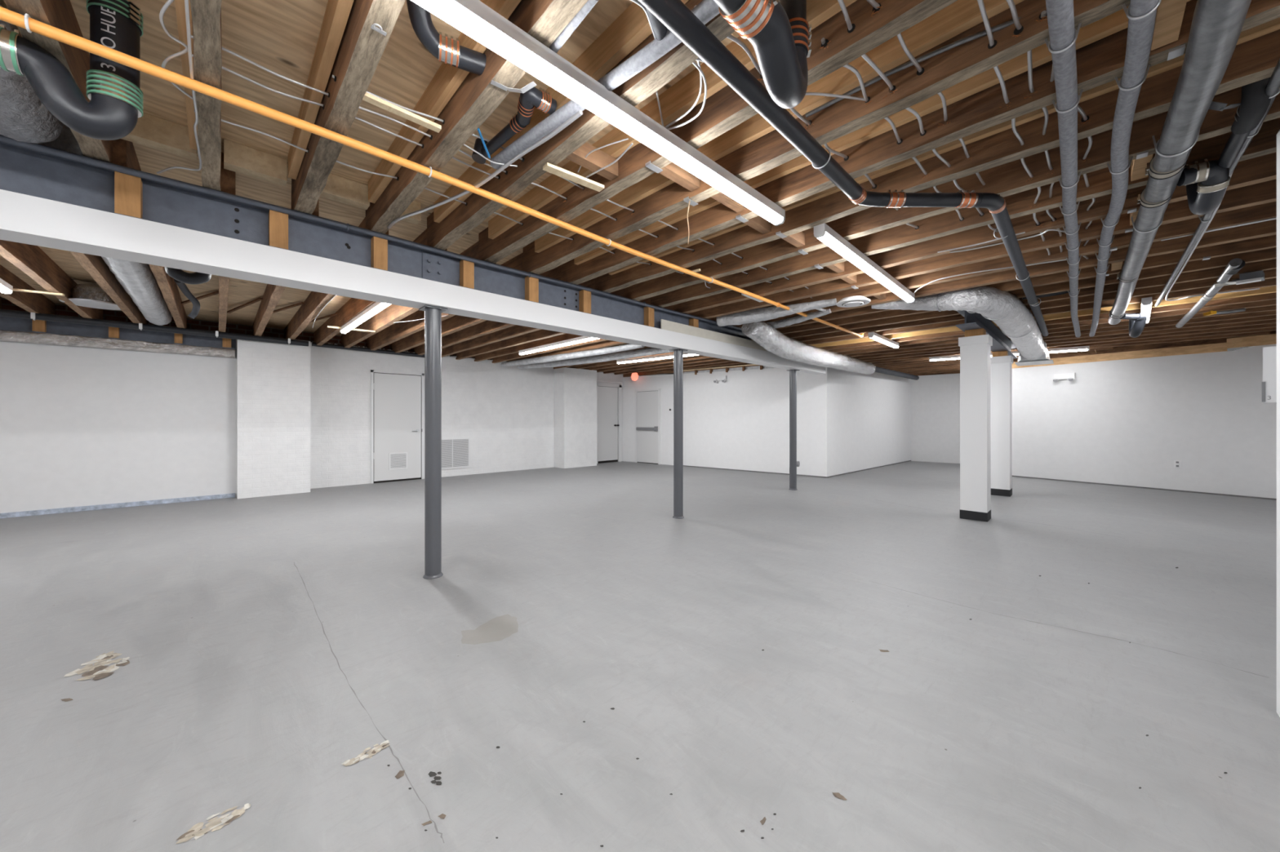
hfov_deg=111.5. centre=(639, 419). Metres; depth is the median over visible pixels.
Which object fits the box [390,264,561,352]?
joist
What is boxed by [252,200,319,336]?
joist
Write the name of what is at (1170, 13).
solid blocking
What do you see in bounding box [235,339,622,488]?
wall
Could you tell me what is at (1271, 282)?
joist
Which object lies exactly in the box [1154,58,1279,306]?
conduit pipe
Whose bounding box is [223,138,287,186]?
blocking
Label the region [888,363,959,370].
joist
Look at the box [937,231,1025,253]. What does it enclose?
loose cable
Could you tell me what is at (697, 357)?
joist
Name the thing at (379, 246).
wood block
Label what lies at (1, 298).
joist
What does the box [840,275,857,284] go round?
block
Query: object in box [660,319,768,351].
board
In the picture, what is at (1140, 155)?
plate
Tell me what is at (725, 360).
joist
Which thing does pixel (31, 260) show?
joist
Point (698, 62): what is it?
loose cable
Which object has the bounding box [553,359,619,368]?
joist
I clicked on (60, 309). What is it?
trim
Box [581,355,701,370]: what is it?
joist
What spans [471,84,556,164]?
drain pipe
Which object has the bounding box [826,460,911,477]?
baseboard
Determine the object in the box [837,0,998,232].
cable
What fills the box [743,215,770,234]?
block
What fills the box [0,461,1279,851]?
floor
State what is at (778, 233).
plate
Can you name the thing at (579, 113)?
conduit
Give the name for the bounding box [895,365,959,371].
joist
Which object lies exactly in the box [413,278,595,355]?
joist
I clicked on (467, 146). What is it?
loose cable
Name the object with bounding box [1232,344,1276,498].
wall
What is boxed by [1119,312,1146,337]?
trap
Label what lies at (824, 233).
light strip
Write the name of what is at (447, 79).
joist
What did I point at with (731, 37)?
cable
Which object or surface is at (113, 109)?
trap
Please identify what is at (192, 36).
cable
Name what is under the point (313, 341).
wood block
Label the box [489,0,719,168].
insulated pipe
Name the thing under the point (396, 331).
joist
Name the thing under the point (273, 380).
wall pillar
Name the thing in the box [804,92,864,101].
loose cable
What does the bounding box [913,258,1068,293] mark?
loose cable
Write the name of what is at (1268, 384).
box
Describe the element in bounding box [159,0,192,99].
loose cable
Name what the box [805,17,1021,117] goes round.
conduit pipe
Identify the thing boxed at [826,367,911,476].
wall
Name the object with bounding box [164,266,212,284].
trap
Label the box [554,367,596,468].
wall pillar
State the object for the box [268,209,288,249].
wood block
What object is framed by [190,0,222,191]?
joist
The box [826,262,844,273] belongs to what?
block
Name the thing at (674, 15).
drain pipe
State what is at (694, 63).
loose cable
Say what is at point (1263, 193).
joist
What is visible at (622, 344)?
joist
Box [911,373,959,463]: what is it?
wall
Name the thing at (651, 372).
trim
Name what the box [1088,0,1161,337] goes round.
insulated pipe
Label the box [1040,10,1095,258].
cable
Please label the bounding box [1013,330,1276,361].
trim
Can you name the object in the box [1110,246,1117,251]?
plate
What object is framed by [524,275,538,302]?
wood block
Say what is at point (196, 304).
insulated pipe
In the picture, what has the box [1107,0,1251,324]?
drain pipe
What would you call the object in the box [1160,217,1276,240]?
loose cable
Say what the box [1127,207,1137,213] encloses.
plate
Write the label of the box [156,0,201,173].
loose cable
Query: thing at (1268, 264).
joist
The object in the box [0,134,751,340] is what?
steel beam
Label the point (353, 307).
joist
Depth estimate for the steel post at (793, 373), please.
7.43 m
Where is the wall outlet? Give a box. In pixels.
[1173,460,1181,467]
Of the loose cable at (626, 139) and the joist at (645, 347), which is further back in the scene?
the joist at (645, 347)
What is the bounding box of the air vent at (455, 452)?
[441,437,470,469]
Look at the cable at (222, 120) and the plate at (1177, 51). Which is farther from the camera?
the cable at (222, 120)
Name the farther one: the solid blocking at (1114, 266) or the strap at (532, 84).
the solid blocking at (1114, 266)
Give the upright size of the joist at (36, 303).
0.260 m
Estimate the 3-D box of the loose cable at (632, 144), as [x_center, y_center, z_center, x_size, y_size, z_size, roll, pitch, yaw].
[-0.152,-1.300,2.201,0.035,0.008,0.382,0,0,-42]
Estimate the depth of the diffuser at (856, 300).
4.42 m
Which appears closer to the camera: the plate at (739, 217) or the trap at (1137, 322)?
the plate at (739, 217)
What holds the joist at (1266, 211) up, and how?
attached to the boards
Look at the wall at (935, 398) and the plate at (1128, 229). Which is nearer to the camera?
the plate at (1128, 229)
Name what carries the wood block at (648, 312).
in the steel beam at (32, 169)
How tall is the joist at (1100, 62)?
0.262 m
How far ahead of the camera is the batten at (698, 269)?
3.72 m
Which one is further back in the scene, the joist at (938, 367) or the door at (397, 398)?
the joist at (938, 367)
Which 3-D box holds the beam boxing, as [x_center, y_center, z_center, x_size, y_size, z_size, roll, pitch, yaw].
[-0.691,-0.944,4.189,11.230,0.177,0.205,0,0,-44]
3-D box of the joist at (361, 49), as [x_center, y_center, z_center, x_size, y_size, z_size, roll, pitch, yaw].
[-0.015,-1.410,0.555,0.093,0.263,6.220,0,0,-44]
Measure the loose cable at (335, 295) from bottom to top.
0.008 m
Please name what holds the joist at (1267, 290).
attached to the boards
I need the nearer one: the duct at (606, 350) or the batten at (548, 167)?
the batten at (548, 167)
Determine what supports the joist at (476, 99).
attached to the ceiling
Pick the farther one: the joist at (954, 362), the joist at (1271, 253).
the joist at (954, 362)
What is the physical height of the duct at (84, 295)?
0.227 m
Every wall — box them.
[0,341,236,513]
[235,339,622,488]
[622,367,826,477]
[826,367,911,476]
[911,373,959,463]
[1012,351,1232,494]
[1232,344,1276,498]
[1276,129,1279,717]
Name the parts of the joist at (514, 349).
light strip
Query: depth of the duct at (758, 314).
5.17 m
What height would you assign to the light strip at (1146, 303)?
0.079 m
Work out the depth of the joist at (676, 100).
2.05 m
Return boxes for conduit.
[386,110,582,228]
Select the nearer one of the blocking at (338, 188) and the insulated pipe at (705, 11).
the insulated pipe at (705, 11)
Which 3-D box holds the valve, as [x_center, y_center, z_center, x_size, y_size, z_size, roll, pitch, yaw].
[6.866,-1.270,5.117,0.108,0.042,0.297,0,0,-44]
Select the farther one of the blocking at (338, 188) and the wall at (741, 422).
the wall at (741, 422)
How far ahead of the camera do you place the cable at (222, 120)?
2.40 m
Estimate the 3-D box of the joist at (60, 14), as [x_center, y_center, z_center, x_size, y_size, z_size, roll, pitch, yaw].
[-0.597,-1.411,-0.007,0.090,0.261,6.220,0,0,-44]
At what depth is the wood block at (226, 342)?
6.66 m
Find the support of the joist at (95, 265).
attached to the ceiling
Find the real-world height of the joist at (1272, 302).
0.260 m
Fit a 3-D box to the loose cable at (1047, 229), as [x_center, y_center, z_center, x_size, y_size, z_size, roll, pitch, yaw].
[2.622,-1.282,3.109,0.667,0.010,0.133,0,0,34]
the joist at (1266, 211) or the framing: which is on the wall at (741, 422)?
the framing
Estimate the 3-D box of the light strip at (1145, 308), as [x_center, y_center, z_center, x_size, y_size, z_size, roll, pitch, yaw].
[5.813,-1.218,5.008,1.281,0.027,0.070,0,0,-41]
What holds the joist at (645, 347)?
attached to the boards
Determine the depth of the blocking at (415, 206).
3.07 m
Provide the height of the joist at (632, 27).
0.131 m
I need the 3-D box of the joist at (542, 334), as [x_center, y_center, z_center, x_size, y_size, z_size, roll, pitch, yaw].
[-1.887,-1.411,7.231,0.075,0.261,6.060,0,0,-44]
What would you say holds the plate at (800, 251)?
attached to the joist at (1011, 178)
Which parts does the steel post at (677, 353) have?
plate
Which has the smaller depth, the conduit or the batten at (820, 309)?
the conduit
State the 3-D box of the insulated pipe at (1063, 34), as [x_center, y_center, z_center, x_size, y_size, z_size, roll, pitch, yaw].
[3.820,-1.253,3.837,7.523,0.071,0.097,0,0,-45]
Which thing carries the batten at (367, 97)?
attached to the joist at (361, 49)
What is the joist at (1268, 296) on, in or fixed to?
attached to the boards
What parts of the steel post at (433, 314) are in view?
plate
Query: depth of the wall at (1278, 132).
1.77 m
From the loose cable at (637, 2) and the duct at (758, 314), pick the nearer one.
the loose cable at (637, 2)
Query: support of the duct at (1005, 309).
attached to the joist at (1268, 264)
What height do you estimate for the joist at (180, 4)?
0.131 m
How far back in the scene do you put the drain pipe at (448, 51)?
1.61 m
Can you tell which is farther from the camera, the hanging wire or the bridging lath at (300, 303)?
the bridging lath at (300, 303)
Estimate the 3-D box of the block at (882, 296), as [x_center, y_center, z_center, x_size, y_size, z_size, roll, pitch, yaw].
[2.529,-1.355,4.625,0.315,0.090,0.060,0,0,-44]
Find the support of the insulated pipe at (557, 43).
attached to the joist at (476, 99)
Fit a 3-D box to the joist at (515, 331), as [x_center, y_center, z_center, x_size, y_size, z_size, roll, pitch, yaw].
[-2.178,-1.412,6.949,0.076,0.260,6.060,0,0,-44]
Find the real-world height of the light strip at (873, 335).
0.079 m
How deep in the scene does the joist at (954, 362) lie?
10.42 m
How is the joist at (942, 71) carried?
attached to the ceiling
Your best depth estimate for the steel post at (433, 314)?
3.30 m
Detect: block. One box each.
[32,319,46,332]
[108,326,119,338]
[114,171,142,218]
[174,333,182,343]
[222,337,231,347]
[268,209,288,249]
[310,341,506,362]
[371,235,387,270]
[459,259,474,288]
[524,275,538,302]
[565,142,617,180]
[578,289,591,313]
[644,306,653,327]
[659,161,699,191]
[688,318,698,328]
[711,191,745,212]
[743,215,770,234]
[782,231,804,247]
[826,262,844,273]
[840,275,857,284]
[873,293,886,299]
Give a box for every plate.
[645,160,662,173]
[683,196,697,206]
[735,214,748,222]
[775,231,786,238]
[798,248,808,254]
[814,263,823,269]
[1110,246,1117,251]
[1124,227,1133,232]
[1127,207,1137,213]
[1136,150,1148,159]
[1167,44,1185,60]
[1202,256,1210,260]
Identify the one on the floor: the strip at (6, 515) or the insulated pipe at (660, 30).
the strip at (6, 515)
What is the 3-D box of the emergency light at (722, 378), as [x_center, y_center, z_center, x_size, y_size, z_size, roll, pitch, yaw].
[1.930,-0.977,10.513,0.310,0.167,0.127,0,0,40]
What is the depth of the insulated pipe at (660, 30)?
1.43 m
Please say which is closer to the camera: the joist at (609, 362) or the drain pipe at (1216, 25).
the drain pipe at (1216, 25)
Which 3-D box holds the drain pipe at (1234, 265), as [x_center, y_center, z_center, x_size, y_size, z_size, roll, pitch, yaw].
[5.940,-1.250,4.608,3.346,0.080,0.095,0,0,-44]
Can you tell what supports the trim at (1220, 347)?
attached to the wall at (1125, 422)
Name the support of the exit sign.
attached to the wall at (741, 422)
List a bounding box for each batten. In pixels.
[13,288,65,296]
[327,325,375,332]
[362,92,441,133]
[542,162,604,191]
[692,268,700,272]
[741,293,763,302]
[806,303,831,312]
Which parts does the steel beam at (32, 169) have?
splice plate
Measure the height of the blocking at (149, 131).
0.128 m
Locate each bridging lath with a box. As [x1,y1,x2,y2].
[181,290,218,304]
[226,297,262,313]
[272,302,304,313]
[311,312,337,322]
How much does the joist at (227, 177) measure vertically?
0.259 m
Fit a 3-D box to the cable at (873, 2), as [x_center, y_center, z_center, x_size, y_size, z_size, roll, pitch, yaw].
[1.411,-1.359,1.994,2.533,0.039,0.062,0,0,-42]
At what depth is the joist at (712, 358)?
10.59 m
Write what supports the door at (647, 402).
in the wall at (741, 422)
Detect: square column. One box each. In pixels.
[958,328,992,522]
[991,351,1013,497]
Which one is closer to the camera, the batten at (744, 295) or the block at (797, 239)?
the block at (797, 239)
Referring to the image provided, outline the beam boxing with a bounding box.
[0,189,825,373]
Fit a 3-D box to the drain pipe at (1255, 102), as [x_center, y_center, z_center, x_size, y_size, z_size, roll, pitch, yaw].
[2.663,-1.305,1.947,0.886,0.204,0.083,0,0,-44]
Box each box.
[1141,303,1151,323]
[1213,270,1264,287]
[1262,346,1276,404]
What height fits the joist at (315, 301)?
0.261 m
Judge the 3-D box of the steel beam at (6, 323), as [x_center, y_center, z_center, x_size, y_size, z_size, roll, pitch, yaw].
[-7.511,-1.205,5.604,3.390,0.230,0.180,0,0,-44]
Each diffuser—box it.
[0,284,11,293]
[835,295,870,307]
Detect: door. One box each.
[370,369,423,484]
[596,379,622,463]
[635,388,660,464]
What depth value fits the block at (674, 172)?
2.37 m
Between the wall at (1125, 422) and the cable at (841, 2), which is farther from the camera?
the wall at (1125, 422)
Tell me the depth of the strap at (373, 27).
1.42 m
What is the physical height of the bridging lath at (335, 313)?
0.050 m
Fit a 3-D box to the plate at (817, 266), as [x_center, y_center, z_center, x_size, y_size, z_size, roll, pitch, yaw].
[1.499,-1.283,3.650,0.092,0.014,0.036,0,0,-44]
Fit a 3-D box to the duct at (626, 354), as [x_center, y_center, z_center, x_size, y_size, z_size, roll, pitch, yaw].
[-0.951,-1.216,8.677,4.656,0.174,0.189,0,0,38]
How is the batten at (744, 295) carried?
attached to the joist at (1263, 168)
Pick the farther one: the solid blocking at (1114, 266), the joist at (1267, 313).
the joist at (1267, 313)
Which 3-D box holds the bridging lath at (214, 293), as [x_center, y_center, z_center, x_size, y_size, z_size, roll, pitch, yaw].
[-5.402,-1.497,5.347,0.983,0.050,0.030,0,0,25]
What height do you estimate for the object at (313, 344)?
0.088 m
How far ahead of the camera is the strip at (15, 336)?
5.83 m
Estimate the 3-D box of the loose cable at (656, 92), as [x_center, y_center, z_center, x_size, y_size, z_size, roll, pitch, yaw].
[0.088,-1.350,1.901,0.015,0.008,0.302,0,0,12]
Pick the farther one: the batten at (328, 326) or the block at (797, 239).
the batten at (328, 326)
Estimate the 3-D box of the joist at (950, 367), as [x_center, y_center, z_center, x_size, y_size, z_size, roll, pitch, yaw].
[7.832,-1.413,11.083,0.063,0.259,2.350,0,0,-44]
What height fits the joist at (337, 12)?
0.130 m
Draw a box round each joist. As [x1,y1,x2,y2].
[0,240,103,319]
[0,264,55,314]
[0,296,2,309]
[3,0,112,163]
[69,251,146,324]
[112,138,186,328]
[174,0,197,150]
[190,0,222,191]
[218,152,235,332]
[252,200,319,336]
[284,217,388,339]
[288,0,353,179]
[291,0,405,214]
[313,228,447,346]
[341,241,496,347]
[365,0,588,234]
[366,252,523,351]
[368,0,520,203]
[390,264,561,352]
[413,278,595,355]
[426,0,735,250]
[433,0,688,222]
[441,288,624,357]
[453,297,650,359]
[471,305,674,361]
[478,0,957,263]
[488,0,856,239]
[489,311,694,363]
[506,317,714,361]
[522,0,1130,275]
[534,0,1023,253]
[542,346,652,368]
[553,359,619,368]
[560,0,1279,284]
[568,351,673,368]
[573,0,1191,265]
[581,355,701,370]
[593,355,711,372]
[595,29,1279,293]
[601,343,627,348]
[601,357,724,373]
[608,17,1279,275]
[614,359,735,374]
[624,86,1279,301]
[650,117,1279,307]
[656,361,745,372]
[674,151,1276,313]
[694,178,1276,319]
[714,201,1276,320]
[731,219,1276,328]
[775,234,1276,328]
[776,247,1276,333]
[783,258,1276,337]
[792,268,1276,342]
[801,277,1276,345]
[809,285,1276,347]
[819,292,1276,350]
[827,299,1276,352]
[837,305,1276,355]
[847,310,1276,356]
[851,315,1276,359]
[859,319,1276,360]
[864,323,1276,362]
[871,327,1276,364]
[874,330,1270,366]
[877,346,1112,368]
[881,361,959,368]
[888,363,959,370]
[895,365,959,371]
[899,367,959,372]
[902,368,959,373]
[910,369,959,374]
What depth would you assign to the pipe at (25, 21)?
1.84 m
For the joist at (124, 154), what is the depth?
3.95 m
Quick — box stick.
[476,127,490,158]
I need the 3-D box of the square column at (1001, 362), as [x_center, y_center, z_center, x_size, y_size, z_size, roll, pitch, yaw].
[5.765,0.056,6.971,0.290,2.288,0.290,0,0,-44]
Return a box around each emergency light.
[713,375,726,382]
[1052,373,1075,382]
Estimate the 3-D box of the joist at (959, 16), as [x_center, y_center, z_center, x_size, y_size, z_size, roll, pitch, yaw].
[1.195,-1.476,1.538,0.040,0.131,5.950,0,0,-44]
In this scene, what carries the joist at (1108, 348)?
attached to the boards
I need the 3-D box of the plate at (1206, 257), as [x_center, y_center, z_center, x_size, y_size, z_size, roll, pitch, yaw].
[4.499,-1.283,3.460,0.050,0.014,0.036,0,0,-44]
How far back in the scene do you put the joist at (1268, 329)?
7.08 m
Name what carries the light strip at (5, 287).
attached to the joist at (36, 303)
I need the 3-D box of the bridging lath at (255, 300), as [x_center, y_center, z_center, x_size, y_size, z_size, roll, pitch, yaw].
[-5.201,-1.497,5.719,1.114,0.050,0.030,0,0,31]
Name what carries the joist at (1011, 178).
attached to the boards
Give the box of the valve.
[1203,307,1245,315]
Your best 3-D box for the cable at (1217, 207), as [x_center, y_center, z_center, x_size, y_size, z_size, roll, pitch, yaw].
[4.142,-1.250,3.276,3.896,0.014,0.562,0,0,-35]
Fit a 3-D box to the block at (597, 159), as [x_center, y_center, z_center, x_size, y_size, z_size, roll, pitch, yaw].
[-0.251,-1.355,2.256,0.315,0.090,0.060,0,0,-44]
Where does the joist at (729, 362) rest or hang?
attached to the boards
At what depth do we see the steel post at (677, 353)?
5.30 m
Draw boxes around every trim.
[2,297,489,359]
[622,363,759,377]
[913,371,959,375]
[1012,342,1227,368]
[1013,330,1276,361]
[1226,333,1276,348]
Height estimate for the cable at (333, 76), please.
0.029 m
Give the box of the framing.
[683,364,775,374]
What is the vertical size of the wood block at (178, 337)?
0.197 m
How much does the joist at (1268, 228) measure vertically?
0.260 m
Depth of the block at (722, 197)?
2.62 m
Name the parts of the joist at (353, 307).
light strip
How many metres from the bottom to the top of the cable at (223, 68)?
0.034 m
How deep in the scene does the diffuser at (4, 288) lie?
4.08 m
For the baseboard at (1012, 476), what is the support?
attached to the wall at (1125, 422)
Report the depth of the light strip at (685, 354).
8.80 m
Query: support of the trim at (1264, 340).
on the wall at (1254, 420)
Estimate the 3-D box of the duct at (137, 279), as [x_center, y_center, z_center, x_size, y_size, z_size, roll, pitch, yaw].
[-4.720,-1.400,4.040,0.262,0.260,5.130,0,0,-44]
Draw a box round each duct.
[0,4,62,143]
[39,122,172,325]
[58,283,120,310]
[501,343,644,367]
[516,347,671,368]
[716,297,836,328]
[741,320,919,380]
[871,286,1053,366]
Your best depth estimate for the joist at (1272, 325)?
6.94 m
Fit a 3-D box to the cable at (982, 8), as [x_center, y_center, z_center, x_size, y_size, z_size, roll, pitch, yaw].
[2.149,-1.324,2.395,3.342,0.032,0.061,0,0,-44]
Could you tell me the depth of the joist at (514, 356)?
8.48 m
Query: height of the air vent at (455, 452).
0.647 m
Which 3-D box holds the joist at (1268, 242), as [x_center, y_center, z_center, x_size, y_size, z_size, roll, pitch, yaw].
[3.769,-1.412,4.214,0.063,0.260,6.220,0,0,-44]
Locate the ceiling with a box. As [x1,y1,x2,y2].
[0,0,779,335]
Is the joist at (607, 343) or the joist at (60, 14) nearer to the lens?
the joist at (60, 14)
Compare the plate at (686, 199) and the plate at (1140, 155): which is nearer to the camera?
the plate at (1140, 155)
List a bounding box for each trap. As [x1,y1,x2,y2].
[0,0,142,140]
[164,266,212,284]
[713,0,811,108]
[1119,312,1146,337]
[1176,158,1230,214]
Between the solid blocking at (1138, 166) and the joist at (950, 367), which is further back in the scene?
the joist at (950, 367)
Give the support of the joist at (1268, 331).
attached to the boards
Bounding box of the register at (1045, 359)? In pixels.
[1014,342,1053,366]
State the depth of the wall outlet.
7.31 m
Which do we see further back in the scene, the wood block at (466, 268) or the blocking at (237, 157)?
the wood block at (466, 268)
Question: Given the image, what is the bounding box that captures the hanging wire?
[686,200,690,244]
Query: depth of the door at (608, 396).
12.21 m
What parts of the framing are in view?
plate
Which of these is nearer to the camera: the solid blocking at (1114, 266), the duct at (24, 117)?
the duct at (24, 117)
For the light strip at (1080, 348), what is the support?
attached to the joist at (1272, 325)
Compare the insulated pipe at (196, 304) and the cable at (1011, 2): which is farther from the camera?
the insulated pipe at (196, 304)
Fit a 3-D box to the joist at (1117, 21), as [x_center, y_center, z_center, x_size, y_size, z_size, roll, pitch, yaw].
[1.486,-1.477,1.819,0.040,0.131,5.950,0,0,-44]
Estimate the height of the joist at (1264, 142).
0.260 m
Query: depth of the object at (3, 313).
5.83 m
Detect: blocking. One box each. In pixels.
[120,112,197,160]
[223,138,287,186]
[320,173,369,209]
[400,200,421,224]
[1111,261,1123,271]
[1129,210,1138,225]
[1130,154,1152,181]
[1151,0,1186,50]
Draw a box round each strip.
[0,278,13,293]
[0,329,235,358]
[0,493,235,518]
[411,0,785,226]
[616,352,696,364]
[813,222,915,302]
[867,332,898,348]
[928,346,1089,361]
[1140,297,1151,323]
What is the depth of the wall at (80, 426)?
5.90 m
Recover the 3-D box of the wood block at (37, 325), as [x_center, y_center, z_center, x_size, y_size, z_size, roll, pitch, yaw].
[-7.575,-1.204,5.494,0.094,0.197,0.070,0,0,-44]
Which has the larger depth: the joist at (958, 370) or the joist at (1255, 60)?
the joist at (958, 370)
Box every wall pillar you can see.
[236,337,310,498]
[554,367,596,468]
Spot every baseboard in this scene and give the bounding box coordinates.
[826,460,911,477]
[1012,475,1276,500]
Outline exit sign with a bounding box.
[631,373,639,381]
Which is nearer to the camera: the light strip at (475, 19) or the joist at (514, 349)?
the light strip at (475, 19)
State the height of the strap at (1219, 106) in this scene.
0.033 m
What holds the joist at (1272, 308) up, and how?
attached to the boards
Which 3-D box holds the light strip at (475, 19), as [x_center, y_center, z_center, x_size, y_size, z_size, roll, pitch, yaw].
[0.025,-1.244,1.881,2.330,0.079,0.072,0,0,-44]
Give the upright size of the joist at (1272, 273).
0.261 m
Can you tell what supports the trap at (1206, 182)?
attached to the drain pipe at (1216, 25)
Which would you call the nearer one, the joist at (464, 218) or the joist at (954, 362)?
the joist at (464, 218)
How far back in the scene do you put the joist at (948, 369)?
11.65 m
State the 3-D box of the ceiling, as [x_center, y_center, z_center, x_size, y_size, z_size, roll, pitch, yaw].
[-2.672,-1.552,1.972,5.700,0.020,12.950,0,0,-44]
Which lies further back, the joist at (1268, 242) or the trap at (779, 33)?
the joist at (1268, 242)
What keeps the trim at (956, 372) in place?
on the wall at (935, 398)
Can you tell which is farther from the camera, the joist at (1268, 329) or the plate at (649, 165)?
the joist at (1268, 329)
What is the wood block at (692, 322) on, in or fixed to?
in the steel beam at (32, 169)
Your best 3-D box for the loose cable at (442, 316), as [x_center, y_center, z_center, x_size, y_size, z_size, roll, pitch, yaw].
[-2.821,-1.271,5.526,0.979,0.041,0.088,0,0,23]
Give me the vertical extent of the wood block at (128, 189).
0.211 m
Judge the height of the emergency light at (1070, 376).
0.167 m
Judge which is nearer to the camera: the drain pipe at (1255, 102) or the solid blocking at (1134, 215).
the drain pipe at (1255, 102)
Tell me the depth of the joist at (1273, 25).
2.16 m
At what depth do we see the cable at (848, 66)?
1.96 m
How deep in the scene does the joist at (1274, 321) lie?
6.73 m
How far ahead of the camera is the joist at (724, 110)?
1.89 m
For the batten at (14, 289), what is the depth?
4.32 m
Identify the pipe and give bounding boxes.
[0,6,863,337]
[173,279,199,319]
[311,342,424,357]
[406,0,486,75]
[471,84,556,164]
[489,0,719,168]
[549,0,598,53]
[637,0,1048,336]
[645,8,667,40]
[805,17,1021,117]
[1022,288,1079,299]
[1044,0,1083,337]
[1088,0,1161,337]
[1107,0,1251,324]
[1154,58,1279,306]
[1175,257,1245,328]
[1217,77,1271,169]
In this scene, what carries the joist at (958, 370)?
attached to the boards
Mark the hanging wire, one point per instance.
(689, 201)
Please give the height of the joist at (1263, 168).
0.260 m
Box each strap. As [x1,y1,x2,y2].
[370,22,386,35]
[490,80,536,93]
[1208,101,1240,111]
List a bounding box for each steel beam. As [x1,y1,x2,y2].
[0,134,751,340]
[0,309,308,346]
[0,315,235,350]
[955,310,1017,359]
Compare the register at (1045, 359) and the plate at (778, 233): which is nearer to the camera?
the plate at (778, 233)
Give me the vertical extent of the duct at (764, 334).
0.414 m
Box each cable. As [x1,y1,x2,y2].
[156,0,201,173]
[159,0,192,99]
[191,35,812,297]
[191,53,498,177]
[194,111,709,283]
[311,295,335,328]
[332,74,808,288]
[395,315,444,322]
[462,143,517,166]
[577,137,628,172]
[586,142,633,177]
[631,0,656,39]
[655,91,664,127]
[664,60,702,128]
[666,61,706,129]
[693,4,918,228]
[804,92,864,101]
[821,37,963,220]
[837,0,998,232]
[866,0,985,185]
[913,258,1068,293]
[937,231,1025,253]
[950,229,1064,253]
[977,0,1050,255]
[1006,0,1062,252]
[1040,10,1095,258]
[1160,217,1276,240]
[1164,171,1259,301]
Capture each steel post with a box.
[418,305,447,579]
[669,348,687,519]
[786,369,799,490]
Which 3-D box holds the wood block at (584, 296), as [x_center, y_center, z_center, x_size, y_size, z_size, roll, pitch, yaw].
[-0.539,-1.151,4.277,0.091,0.221,0.075,0,0,-44]
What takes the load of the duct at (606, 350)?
hanging from the joist at (607, 343)
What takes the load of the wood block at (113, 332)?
in the steel beam at (6, 323)
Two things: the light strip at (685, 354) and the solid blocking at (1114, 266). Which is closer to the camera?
the solid blocking at (1114, 266)
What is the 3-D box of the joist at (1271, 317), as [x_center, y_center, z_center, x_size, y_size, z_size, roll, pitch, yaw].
[6.619,-1.412,7.094,0.064,0.260,6.400,0,0,-44]

